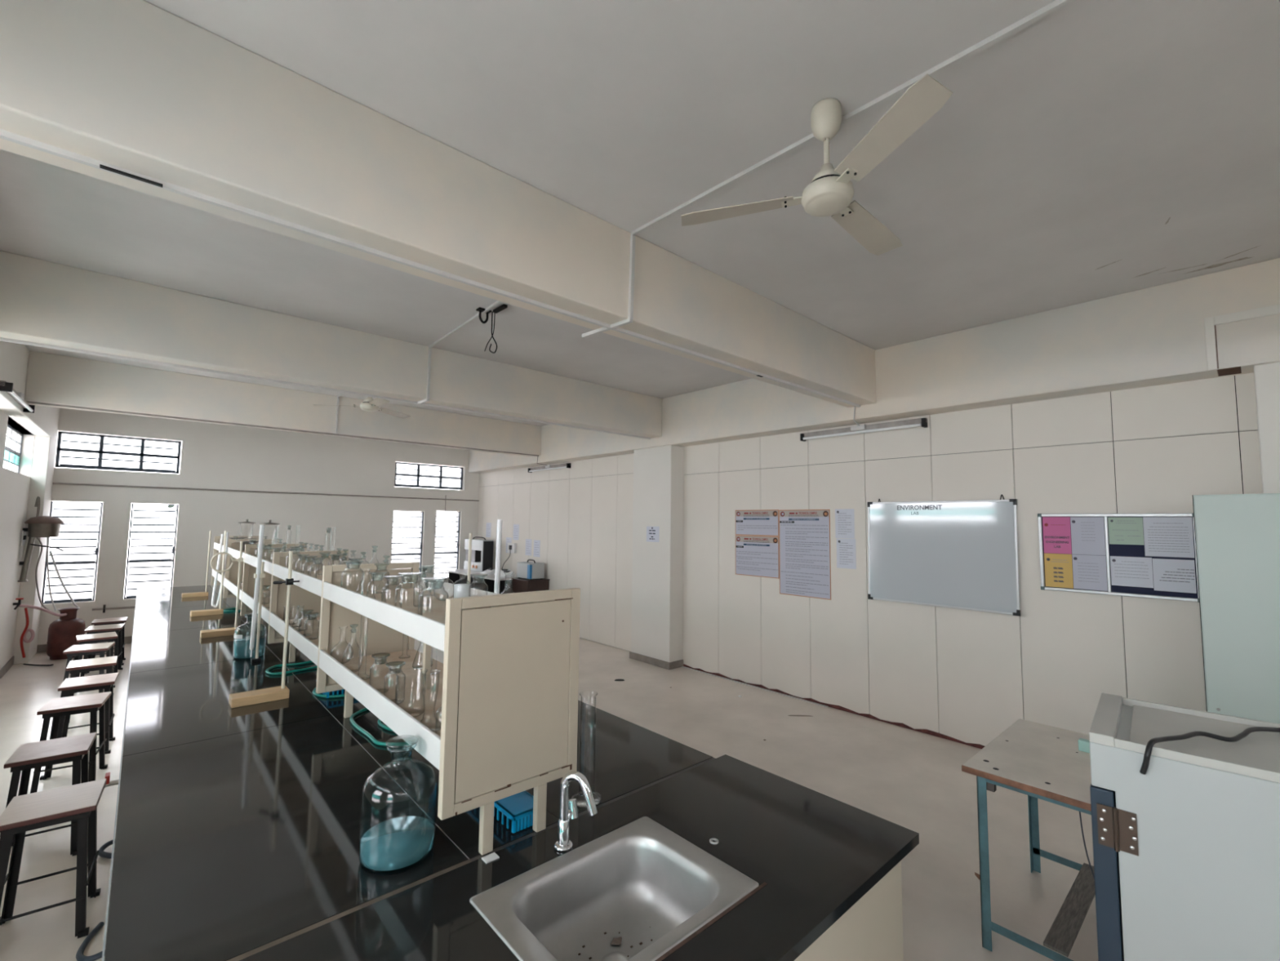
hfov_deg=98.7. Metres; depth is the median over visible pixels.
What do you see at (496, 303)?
cable trunking
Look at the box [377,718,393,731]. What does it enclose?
hose
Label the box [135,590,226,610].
countertop
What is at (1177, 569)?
print
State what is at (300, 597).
rack
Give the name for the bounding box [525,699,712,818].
countertop
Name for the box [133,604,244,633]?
countertop
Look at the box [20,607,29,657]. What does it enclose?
hose
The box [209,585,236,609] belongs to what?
countertop
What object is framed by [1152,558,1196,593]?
sheet
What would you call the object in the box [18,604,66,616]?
hose
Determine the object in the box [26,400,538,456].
cable trunking
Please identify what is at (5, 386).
batten
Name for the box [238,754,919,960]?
countertop
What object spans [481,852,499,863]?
lump
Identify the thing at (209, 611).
stand
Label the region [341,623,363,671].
flask
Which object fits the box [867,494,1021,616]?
whiteboard
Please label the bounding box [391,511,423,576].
window
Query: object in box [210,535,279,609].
rack
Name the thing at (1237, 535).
tall cabinet
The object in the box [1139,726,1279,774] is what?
power cable
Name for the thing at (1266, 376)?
pillar
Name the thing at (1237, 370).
trim
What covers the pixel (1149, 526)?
print
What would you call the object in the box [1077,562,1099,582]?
print
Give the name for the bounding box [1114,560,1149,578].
print
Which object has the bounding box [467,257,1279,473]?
ceiling beam
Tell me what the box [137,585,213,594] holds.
countertop
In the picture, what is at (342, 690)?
plastic basket
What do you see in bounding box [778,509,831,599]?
poster
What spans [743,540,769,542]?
print
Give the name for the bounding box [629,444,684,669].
pillar
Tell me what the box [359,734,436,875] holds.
bottle
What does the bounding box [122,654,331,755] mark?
countertop
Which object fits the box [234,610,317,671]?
countertop
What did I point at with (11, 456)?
window
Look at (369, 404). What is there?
ceiling fan
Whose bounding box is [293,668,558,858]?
countertop
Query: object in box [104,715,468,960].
countertop
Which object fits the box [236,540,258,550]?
round pan
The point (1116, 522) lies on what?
print
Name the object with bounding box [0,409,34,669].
wall
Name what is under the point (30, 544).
hose
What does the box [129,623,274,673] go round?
countertop
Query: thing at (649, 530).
print
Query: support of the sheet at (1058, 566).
attached to the notice board at (1111, 549)
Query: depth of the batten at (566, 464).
9.39 m
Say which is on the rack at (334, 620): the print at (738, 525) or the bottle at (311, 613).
the bottle at (311, 613)
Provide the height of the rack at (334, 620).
0.724 m
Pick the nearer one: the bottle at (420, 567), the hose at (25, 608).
the bottle at (420, 567)
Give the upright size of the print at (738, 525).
0.056 m
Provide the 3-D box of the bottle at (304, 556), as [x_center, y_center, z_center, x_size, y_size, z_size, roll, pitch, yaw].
[-1.877,0.500,3.128,0.071,0.139,0.072,5,-6,-42]
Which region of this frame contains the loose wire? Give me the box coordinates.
[1079,811,1094,879]
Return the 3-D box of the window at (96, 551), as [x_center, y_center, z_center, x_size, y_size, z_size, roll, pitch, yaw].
[-7.745,0.973,7.518,0.510,1.360,0.070,5,-6,-42]
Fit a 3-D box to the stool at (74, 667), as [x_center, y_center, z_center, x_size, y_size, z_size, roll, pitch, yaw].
[-4.757,1.839,4.753,0.332,0.531,0.348,5,-6,-42]
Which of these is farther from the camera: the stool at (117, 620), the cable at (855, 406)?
the stool at (117, 620)
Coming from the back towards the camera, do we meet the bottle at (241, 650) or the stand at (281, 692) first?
the bottle at (241, 650)
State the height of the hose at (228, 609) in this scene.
0.016 m
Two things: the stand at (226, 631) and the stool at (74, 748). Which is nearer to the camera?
the stool at (74, 748)
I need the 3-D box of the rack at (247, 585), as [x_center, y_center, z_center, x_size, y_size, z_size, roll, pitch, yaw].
[-3.582,0.941,5.208,0.445,0.724,1.350,5,-6,-42]
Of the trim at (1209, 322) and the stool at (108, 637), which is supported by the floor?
the stool at (108, 637)
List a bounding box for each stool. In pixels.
[0,732,97,856]
[0,777,106,937]
[30,691,111,793]
[57,672,119,754]
[60,641,115,697]
[66,655,117,719]
[74,631,117,693]
[80,623,124,676]
[91,616,128,665]
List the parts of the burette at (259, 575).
rod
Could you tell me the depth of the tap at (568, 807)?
1.59 m
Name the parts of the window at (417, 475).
louvre pane, louvre pane, louvre pane, louvre pane, louvre pane, louvre pane, louvre pane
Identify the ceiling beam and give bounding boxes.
[0,0,875,407]
[0,250,662,438]
[0,341,59,441]
[24,351,541,456]
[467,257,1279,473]
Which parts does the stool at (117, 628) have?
leg, leg, seat frame, seat, seat, leg, leg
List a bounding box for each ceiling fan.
[314,396,410,417]
[681,73,952,255]
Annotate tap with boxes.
[13,597,23,609]
[104,772,119,787]
[554,770,597,852]
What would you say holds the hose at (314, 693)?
on the lab bench
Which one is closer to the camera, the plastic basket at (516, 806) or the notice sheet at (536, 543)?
the plastic basket at (516, 806)
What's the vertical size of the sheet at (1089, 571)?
0.250 m
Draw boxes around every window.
[4,423,22,472]
[41,501,102,604]
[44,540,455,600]
[54,431,181,473]
[124,502,178,599]
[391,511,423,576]
[394,462,462,489]
[433,511,459,579]
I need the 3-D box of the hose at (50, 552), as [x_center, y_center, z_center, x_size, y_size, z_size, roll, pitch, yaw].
[-7.189,1.237,6.864,0.021,0.729,0.321,-1,-5,25]
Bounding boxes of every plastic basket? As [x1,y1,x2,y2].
[315,679,343,697]
[493,790,533,832]
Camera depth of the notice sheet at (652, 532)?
7.12 m
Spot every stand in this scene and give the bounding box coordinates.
[181,530,211,597]
[190,530,229,617]
[200,541,243,638]
[228,551,299,707]
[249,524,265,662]
[466,533,471,583]
[493,519,502,593]
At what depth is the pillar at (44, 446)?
6.83 m
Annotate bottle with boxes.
[232,613,266,659]
[298,609,313,635]
[302,555,317,572]
[303,612,319,639]
[340,560,364,586]
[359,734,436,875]
[366,571,386,595]
[368,653,390,693]
[372,563,389,593]
[381,575,402,599]
[383,661,405,704]
[394,572,423,610]
[413,567,431,606]
[417,577,448,608]
[418,564,435,595]
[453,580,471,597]
[468,573,488,594]
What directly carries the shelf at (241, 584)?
attached to the rack at (247, 585)
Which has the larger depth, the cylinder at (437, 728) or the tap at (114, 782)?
the tap at (114, 782)
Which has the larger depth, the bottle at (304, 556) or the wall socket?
the wall socket
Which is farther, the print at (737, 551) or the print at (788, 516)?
the print at (737, 551)
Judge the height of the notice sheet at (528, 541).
0.290 m
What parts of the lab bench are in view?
panel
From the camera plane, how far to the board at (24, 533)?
6.58 m
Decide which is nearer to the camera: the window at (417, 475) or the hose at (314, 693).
the hose at (314, 693)
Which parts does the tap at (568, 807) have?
lever, spout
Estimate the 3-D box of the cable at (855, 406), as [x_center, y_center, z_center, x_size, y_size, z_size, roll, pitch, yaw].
[2.066,-0.612,5.236,0.023,0.153,0.215,-2,-5,34]
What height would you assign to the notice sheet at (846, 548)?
0.290 m
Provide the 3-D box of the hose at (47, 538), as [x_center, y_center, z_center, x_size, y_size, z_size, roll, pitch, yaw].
[-7.255,1.154,6.782,0.030,0.913,0.159,0,-4,9]
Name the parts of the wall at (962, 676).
panel, panel, panel, panel, panel, panel, panel, panel, panel, panel, panel, panel, panel, panel, panel, panel, panel, panel, panel, panel, panel, panel, panel, panel, panel, panel, panel, panel, panel, panel, panel, panel, panel, panel, panel, panel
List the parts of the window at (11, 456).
pane, pane, pane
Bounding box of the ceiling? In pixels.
[0,0,1279,426]
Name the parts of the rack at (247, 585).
leg, frame, infill panel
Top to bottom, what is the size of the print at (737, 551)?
0.206 m
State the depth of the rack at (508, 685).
1.68 m
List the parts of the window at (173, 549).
louvre pane, louvre pane, louvre pane, louvre pane, louvre pane, louvre pane, louvre pane, louvre pane, louvre pane, louvre pane, louvre pane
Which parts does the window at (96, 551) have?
louvre pane, louvre pane, louvre pane, louvre pane, louvre pane, louvre pane, louvre pane, louvre pane, louvre pane, louvre pane, louvre pane, louvre pane, handle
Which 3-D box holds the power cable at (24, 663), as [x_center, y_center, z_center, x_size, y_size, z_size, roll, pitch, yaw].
[-7.200,2.200,6.571,0.392,0.026,0.036,0,-4,6]
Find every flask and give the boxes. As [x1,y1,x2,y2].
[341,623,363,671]
[412,643,432,669]
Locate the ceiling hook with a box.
[475,303,507,353]
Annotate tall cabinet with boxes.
[1192,493,1279,724]
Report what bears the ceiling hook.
hanging from the ceiling
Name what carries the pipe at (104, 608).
attached to the wall at (213, 455)
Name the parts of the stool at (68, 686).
leg, leg, seat frame, seat, seat, leg, leg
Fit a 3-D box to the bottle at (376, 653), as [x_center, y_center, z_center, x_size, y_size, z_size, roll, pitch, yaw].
[-1.011,0.748,2.139,0.071,0.139,0.072,1,-4,0]
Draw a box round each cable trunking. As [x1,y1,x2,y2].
[0,128,860,407]
[0,337,650,439]
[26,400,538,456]
[335,392,345,433]
[415,300,502,404]
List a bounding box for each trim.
[681,666,828,707]
[1204,304,1279,370]
[1214,324,1241,376]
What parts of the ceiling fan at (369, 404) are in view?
blade, motor, blade, blade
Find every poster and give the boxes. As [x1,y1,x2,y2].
[735,509,778,536]
[735,534,779,578]
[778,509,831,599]
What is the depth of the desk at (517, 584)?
9.42 m
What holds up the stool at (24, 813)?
on the floor
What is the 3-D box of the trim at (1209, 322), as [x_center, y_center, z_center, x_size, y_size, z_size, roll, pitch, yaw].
[4.273,-0.907,2.663,0.012,0.336,2.141,5,-6,-42]
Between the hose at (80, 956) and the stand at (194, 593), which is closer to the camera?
the hose at (80, 956)
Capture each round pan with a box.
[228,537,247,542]
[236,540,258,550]
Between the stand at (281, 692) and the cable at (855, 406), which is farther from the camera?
the cable at (855, 406)
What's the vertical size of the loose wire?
0.718 m
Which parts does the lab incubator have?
door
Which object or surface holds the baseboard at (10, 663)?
attached to the wall at (14, 486)
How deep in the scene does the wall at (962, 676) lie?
4.78 m
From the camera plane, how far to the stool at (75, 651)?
5.26 m
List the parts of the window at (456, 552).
louvre pane, louvre pane, louvre pane, louvre pane, louvre pane, louvre pane, louvre pane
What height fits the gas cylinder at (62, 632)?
0.610 m
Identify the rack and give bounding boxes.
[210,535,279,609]
[224,543,306,630]
[241,550,348,662]
[269,561,419,717]
[319,576,580,854]
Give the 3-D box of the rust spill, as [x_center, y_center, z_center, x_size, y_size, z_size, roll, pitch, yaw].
[1.746,2.035,2.824,0.036,0.002,0.085,1,-4,-4]
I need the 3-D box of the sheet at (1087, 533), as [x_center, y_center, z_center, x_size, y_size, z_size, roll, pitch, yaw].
[3.274,0.405,4.021,0.002,0.274,0.193,5,-6,-42]
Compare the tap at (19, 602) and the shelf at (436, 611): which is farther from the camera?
the tap at (19, 602)
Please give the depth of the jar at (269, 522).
5.23 m
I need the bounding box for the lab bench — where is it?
[102,585,919,960]
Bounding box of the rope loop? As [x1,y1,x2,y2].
[34,496,39,516]
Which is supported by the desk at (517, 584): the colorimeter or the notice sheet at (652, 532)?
the colorimeter
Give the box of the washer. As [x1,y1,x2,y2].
[709,837,718,844]
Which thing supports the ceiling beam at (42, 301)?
attached to the ceiling
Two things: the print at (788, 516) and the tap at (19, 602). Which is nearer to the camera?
the print at (788, 516)
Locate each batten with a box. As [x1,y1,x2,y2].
[0,380,35,413]
[528,462,570,472]
[800,417,927,441]
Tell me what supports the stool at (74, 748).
on the floor
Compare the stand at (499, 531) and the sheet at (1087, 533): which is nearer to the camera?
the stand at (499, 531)
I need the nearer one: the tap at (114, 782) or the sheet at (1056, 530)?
the tap at (114, 782)
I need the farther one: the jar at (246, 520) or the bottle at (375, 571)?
the jar at (246, 520)
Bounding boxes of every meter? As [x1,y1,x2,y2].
[480,568,494,574]
[500,570,513,577]
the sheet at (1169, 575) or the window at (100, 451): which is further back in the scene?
the window at (100, 451)
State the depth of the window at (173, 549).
8.05 m
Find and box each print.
[648,529,655,539]
[736,551,777,570]
[737,524,777,529]
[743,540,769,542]
[788,515,818,516]
[837,512,851,532]
[839,542,853,564]
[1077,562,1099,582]
[1080,524,1095,541]
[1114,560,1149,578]
[1115,522,1141,540]
[1147,526,1190,552]
[1159,568,1195,582]
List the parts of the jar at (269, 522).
lid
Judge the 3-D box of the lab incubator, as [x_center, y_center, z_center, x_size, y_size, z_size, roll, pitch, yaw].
[1.786,1.329,1.456,0.854,1.200,0.543,-3,-6,43]
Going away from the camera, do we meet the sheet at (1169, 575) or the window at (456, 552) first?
the sheet at (1169, 575)
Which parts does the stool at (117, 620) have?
seat frame, seat, seat, leg, leg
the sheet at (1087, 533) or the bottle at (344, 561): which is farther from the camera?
the sheet at (1087, 533)
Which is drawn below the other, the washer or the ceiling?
the washer
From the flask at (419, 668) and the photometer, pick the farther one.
the photometer
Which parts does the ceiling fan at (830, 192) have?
blade, blade arm, motor, blade arm, blade arm, blade, blade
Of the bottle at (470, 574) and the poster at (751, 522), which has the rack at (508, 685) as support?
the bottle at (470, 574)
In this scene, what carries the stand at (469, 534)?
on the lab bench
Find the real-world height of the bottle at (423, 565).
0.139 m
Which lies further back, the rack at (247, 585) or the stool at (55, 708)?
the rack at (247, 585)
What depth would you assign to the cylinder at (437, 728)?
1.76 m
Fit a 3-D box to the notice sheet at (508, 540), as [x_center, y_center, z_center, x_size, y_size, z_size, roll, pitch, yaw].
[-2.478,1.221,10.380,0.002,0.290,0.210,5,-6,-42]
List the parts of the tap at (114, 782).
handle, spout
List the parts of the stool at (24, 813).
leg, leg, seat frame, seat, seat, leg, leg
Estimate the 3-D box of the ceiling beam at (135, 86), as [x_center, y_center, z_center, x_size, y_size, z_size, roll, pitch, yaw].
[-0.101,-1.124,3.190,5.835,0.498,0.275,5,-6,-42]
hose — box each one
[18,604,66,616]
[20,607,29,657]
[30,543,63,551]
[35,537,48,609]
[46,537,56,610]
[48,550,78,607]
[75,921,105,960]
[98,839,115,858]
[223,607,240,611]
[265,660,317,675]
[312,687,344,697]
[349,707,409,746]
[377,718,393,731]
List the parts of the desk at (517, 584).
leg frame, leg frame, leg frame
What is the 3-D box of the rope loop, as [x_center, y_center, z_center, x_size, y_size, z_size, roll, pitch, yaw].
[-7.462,0.360,6.804,0.049,0.331,0.026,3,-5,-31]
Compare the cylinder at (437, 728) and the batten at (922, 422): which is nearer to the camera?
the cylinder at (437, 728)
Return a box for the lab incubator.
[1088,693,1279,960]
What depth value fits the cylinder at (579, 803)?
1.88 m
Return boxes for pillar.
[13,435,56,664]
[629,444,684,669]
[1253,361,1279,493]
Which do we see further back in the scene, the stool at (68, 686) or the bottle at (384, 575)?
the stool at (68, 686)
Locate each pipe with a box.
[52,482,479,501]
[92,604,135,613]
[582,0,1076,337]
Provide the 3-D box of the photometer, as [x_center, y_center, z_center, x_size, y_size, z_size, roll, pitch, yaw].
[-3.165,1.428,10.743,0.230,0.655,0.812,5,-6,-42]
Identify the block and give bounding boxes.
[1078,737,1089,752]
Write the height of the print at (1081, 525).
0.135 m
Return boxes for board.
[20,530,26,545]
[1037,512,1199,602]
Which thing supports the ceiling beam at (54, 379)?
attached to the ceiling
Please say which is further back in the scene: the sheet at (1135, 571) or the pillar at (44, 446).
the pillar at (44, 446)
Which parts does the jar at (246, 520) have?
lid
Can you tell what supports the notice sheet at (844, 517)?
attached to the wall at (962, 676)
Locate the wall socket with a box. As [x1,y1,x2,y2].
[501,542,516,569]
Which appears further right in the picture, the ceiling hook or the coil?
the ceiling hook
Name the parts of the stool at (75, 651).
leg, leg, seat, seat frame, seat, leg, leg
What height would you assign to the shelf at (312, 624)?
0.004 m
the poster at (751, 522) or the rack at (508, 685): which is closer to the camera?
the rack at (508, 685)
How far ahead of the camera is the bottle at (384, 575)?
2.08 m
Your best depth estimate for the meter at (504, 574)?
9.52 m
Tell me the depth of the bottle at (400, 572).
1.94 m
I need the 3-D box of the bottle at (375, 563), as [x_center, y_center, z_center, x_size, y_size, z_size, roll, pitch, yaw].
[-1.251,0.471,2.657,0.072,0.139,0.071,-2,-5,35]
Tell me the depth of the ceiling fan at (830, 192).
2.06 m
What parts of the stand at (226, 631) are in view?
rod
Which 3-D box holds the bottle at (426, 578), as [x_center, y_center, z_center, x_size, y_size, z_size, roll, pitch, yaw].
[-0.670,0.399,1.783,0.091,0.163,0.092,1,-4,-10]
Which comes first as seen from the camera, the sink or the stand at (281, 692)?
the sink
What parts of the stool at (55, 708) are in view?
leg, leg, seat frame, seat, seat, leg, leg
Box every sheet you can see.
[485,522,491,537]
[506,537,511,552]
[512,524,519,540]
[524,538,531,555]
[533,539,540,556]
[646,526,659,542]
[835,508,854,538]
[836,538,856,568]
[1042,516,1071,554]
[1044,553,1073,588]
[1070,516,1106,555]
[1071,554,1107,591]
[1107,517,1144,544]
[1110,555,1153,587]
[1142,516,1194,557]
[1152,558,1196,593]
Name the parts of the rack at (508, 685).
post, leg, frame, infill panel, leg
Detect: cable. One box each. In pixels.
[22,662,53,666]
[853,405,859,426]
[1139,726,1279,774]
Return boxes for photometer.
[463,536,493,572]
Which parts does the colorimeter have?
blue panel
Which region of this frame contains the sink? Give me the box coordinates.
[469,816,767,960]
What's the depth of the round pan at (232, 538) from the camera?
6.54 m
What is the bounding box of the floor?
[0,637,1098,960]
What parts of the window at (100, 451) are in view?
louvre pane, louvre pane, louvre pane, louvre pane, louvre pane, louvre pane, louvre pane, louvre pane, louvre pane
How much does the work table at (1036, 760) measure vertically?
0.750 m
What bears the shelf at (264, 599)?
attached to the rack at (300, 597)
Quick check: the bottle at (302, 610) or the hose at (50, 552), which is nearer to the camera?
the bottle at (302, 610)
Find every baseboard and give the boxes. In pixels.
[0,655,14,679]
[35,635,133,653]
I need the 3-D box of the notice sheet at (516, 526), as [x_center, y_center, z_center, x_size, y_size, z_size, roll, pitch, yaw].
[-2.301,0.959,10.207,0.002,0.290,0.210,5,-6,-42]
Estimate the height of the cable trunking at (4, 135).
0.023 m
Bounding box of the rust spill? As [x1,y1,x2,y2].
[974,871,980,879]
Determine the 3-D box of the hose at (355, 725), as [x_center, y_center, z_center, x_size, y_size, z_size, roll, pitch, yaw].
[-1.197,1.115,2.487,0.137,0.015,0.612,5,-6,-42]
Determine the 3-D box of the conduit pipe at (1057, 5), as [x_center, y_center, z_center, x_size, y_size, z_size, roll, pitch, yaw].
[0.533,-1.166,2.447,0.049,0.518,2.443,5,-6,-44]
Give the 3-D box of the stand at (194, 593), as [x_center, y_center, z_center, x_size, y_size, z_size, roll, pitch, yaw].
[-5.327,1.000,6.617,0.247,0.782,0.110,5,-6,-42]
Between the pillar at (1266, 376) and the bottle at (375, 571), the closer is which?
the bottle at (375, 571)
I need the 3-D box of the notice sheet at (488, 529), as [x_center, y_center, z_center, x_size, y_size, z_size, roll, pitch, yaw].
[-3.037,0.993,11.024,0.002,0.290,0.210,5,-6,-42]
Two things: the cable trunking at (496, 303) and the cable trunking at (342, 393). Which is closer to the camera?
the cable trunking at (496, 303)
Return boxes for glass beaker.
[395,669,427,716]
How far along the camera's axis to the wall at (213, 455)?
8.87 m
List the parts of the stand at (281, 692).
rod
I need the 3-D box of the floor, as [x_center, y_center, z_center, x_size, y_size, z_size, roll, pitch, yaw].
[-0.919,2.151,3.951,6.543,0.120,14.800,5,-6,-42]
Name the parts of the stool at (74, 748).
leg, leg, seat frame, seat, seat, leg, leg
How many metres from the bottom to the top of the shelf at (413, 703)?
0.004 m
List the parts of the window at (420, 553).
louvre pane, louvre pane, louvre pane, louvre pane, louvre pane, louvre pane, louvre pane, louvre pane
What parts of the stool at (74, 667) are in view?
leg, seat frame, seat, seat, leg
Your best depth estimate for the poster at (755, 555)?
6.17 m
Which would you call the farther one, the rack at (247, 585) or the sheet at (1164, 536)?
the rack at (247, 585)
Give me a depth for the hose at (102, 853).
2.90 m
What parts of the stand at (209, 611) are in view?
rod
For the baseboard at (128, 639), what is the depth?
7.26 m
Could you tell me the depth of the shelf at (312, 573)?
3.54 m
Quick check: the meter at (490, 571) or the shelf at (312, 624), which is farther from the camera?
the meter at (490, 571)
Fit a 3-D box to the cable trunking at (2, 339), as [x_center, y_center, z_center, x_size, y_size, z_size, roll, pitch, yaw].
[-2.024,-0.728,5.275,5.805,0.020,0.020,5,-6,-42]
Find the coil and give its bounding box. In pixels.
[22,628,35,642]
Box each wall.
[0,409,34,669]
[37,408,479,644]
[477,373,1262,748]
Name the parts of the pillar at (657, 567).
skirting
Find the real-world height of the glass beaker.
0.143 m
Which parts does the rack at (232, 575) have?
frame, infill panel, leg, infill panel, frame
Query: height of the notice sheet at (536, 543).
0.290 m
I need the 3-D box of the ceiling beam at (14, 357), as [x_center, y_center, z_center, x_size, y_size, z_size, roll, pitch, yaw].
[-3.260,-1.190,2.059,0.375,0.620,14.200,5,-6,-42]
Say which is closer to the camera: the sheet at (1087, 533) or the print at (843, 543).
the sheet at (1087, 533)
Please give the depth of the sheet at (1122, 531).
3.87 m
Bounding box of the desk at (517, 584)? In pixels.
[445,568,550,594]
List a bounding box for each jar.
[238,519,255,537]
[258,520,279,540]
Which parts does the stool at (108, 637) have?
leg, seat, seat, seat frame, leg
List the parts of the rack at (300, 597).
leg, frame, infill panel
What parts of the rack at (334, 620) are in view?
leg, frame, infill panel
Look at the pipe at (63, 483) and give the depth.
8.74 m
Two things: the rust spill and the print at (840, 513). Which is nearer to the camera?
the rust spill
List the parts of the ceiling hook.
plate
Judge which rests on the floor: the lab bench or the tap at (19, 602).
the lab bench
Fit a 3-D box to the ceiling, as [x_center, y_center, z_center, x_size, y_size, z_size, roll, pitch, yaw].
[-0.875,-1.378,4.224,6.543,0.151,14.800,5,-6,-42]
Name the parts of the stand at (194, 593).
rod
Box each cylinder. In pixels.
[46,607,85,659]
[419,671,441,729]
[572,693,601,805]
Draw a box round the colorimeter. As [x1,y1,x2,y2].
[516,559,544,579]
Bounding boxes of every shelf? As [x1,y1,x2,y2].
[233,582,242,589]
[253,596,270,609]
[284,617,319,645]
[298,570,349,580]
[337,648,443,737]
[355,587,452,623]
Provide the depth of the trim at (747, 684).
6.03 m
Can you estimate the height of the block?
0.050 m
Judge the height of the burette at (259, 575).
0.900 m
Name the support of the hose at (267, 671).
on the lab bench
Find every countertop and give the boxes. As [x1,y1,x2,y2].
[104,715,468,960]
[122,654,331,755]
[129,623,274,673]
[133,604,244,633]
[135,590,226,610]
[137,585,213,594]
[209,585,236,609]
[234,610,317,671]
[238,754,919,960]
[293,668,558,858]
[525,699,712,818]
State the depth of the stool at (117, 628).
6.25 m
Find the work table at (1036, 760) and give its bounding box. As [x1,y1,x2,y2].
[961,718,1095,960]
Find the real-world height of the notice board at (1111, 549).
0.581 m

